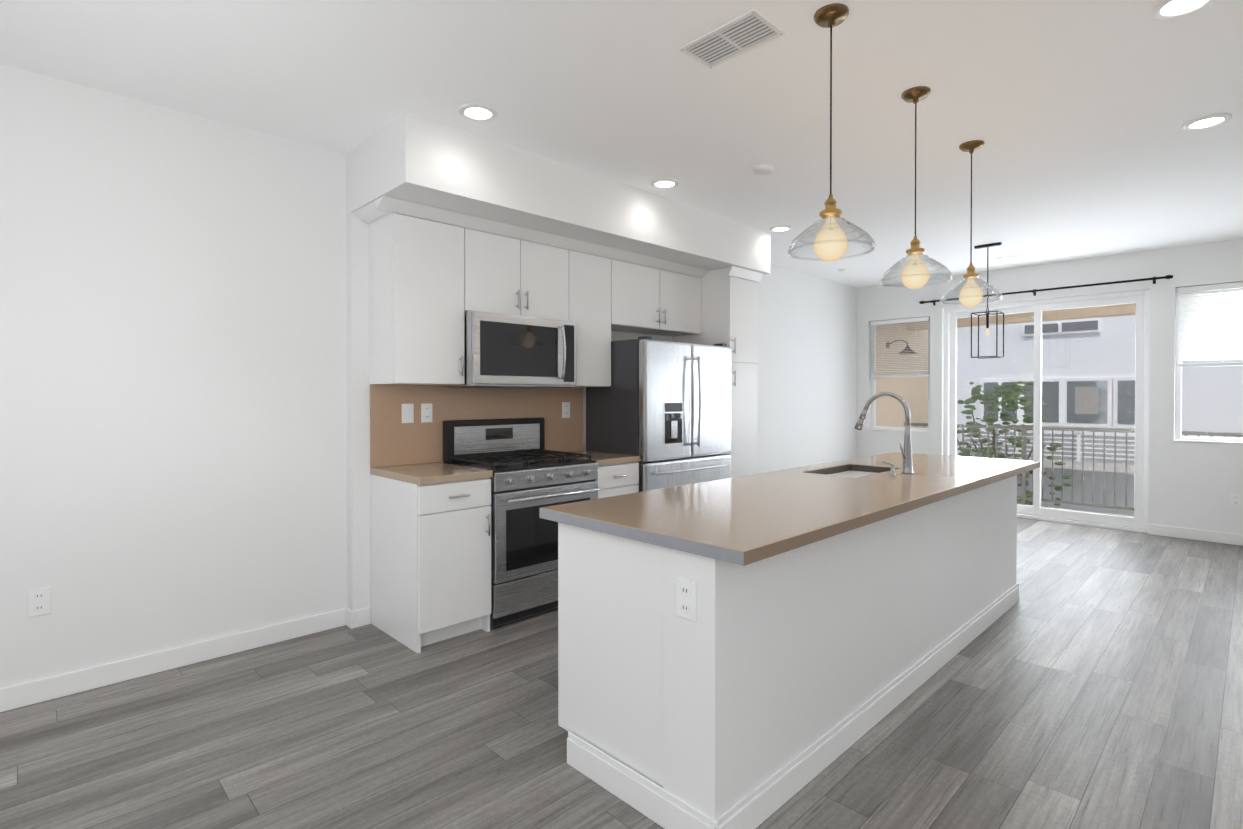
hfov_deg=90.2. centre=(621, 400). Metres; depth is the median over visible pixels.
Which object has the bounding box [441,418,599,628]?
range
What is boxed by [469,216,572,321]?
upper cabinet
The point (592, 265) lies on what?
upper cabinet
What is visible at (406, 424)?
backsplash
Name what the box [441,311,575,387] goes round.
microwave
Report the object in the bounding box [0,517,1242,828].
floor
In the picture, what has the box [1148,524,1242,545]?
baseboard
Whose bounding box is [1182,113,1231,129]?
recessed light
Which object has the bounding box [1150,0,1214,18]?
recessed light
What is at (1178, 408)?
window
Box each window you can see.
[868,321,929,431]
[1174,288,1242,443]
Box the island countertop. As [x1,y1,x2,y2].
[539,452,1038,567]
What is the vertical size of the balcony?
3.250 m
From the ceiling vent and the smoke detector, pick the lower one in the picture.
the smoke detector
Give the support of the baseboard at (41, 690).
attached to the wall at (173, 443)
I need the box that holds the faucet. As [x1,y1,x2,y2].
[855,392,912,475]
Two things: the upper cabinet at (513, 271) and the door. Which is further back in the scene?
the door
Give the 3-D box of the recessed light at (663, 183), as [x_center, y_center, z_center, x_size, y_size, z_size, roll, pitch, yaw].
[0.286,-1.434,4.097,0.188,0.010,0.188,0,1,-44]
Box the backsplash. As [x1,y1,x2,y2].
[370,384,582,467]
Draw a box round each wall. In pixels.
[0,63,346,687]
[346,212,856,610]
[857,238,1242,533]
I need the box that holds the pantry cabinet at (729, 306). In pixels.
[673,266,762,477]
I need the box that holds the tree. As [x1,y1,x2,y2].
[956,381,1071,506]
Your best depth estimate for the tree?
9.12 m
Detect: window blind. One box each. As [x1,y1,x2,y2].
[871,317,929,377]
[1178,282,1242,366]
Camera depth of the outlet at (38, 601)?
2.71 m
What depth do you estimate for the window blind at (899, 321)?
7.70 m
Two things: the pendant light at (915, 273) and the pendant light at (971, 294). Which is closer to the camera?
the pendant light at (915, 273)
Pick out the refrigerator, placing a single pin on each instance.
(662, 409)
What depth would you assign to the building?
10.94 m
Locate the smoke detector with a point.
(763, 169)
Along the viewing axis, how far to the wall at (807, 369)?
6.78 m
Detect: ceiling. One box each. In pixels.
[0,0,1242,287]
[346,111,770,274]
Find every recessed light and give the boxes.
[459,103,497,120]
[650,178,678,188]
[769,225,791,231]
[996,256,1016,260]
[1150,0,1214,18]
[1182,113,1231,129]
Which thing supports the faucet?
on the island countertop
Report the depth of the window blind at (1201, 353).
5.71 m
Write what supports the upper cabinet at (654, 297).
attached to the wall at (807, 369)
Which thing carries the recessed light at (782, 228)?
in the ceiling at (1074, 116)
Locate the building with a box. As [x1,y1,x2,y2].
[956,308,1242,515]
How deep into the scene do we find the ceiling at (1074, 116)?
2.89 m
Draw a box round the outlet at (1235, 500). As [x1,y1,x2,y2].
[1230,493,1241,506]
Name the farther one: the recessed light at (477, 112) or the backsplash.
the backsplash
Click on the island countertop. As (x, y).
(741, 520)
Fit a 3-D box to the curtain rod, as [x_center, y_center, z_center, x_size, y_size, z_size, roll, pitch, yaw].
[4.402,-1.165,6.648,0.106,0.070,2.280,0,1,-44]
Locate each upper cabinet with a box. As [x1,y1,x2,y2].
[365,200,468,384]
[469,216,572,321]
[573,240,612,386]
[613,252,704,336]
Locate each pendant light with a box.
[788,3,874,260]
[879,86,952,288]
[940,140,1002,306]
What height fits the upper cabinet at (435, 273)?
0.988 m
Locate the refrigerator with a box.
[586,336,730,491]
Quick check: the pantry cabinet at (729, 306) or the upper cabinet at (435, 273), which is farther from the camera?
the pantry cabinet at (729, 306)
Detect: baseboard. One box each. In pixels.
[0,608,351,711]
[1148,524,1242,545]
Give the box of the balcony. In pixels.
[876,288,1242,516]
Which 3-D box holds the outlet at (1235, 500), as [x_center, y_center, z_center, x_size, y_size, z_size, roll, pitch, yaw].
[5.533,0.898,5.575,0.009,0.118,0.075,0,1,-44]
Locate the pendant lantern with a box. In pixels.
[971,242,1003,358]
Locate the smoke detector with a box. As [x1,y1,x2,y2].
[753,164,773,174]
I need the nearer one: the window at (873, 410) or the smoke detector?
the smoke detector
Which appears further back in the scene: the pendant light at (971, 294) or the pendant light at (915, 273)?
the pendant light at (971, 294)
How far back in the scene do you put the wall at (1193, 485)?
5.98 m
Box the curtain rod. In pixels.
[919,275,1172,305]
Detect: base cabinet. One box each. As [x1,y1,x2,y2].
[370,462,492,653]
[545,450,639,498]
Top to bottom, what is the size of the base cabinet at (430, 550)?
0.920 m
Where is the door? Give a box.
[944,289,1149,532]
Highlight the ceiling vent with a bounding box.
[679,9,784,68]
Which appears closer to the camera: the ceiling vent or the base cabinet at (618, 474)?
the ceiling vent
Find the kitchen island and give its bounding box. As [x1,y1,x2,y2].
[558,476,1018,828]
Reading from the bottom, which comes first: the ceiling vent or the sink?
the sink
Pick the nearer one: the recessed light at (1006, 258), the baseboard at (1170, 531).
the baseboard at (1170, 531)
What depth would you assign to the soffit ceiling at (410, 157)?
3.63 m
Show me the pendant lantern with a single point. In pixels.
(987, 331)
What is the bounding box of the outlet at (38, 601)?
[27,587,50,616]
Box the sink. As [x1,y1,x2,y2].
[811,464,889,475]
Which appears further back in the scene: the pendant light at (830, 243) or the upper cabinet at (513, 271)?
the upper cabinet at (513, 271)
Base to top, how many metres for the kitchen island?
0.879 m
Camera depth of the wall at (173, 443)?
3.01 m

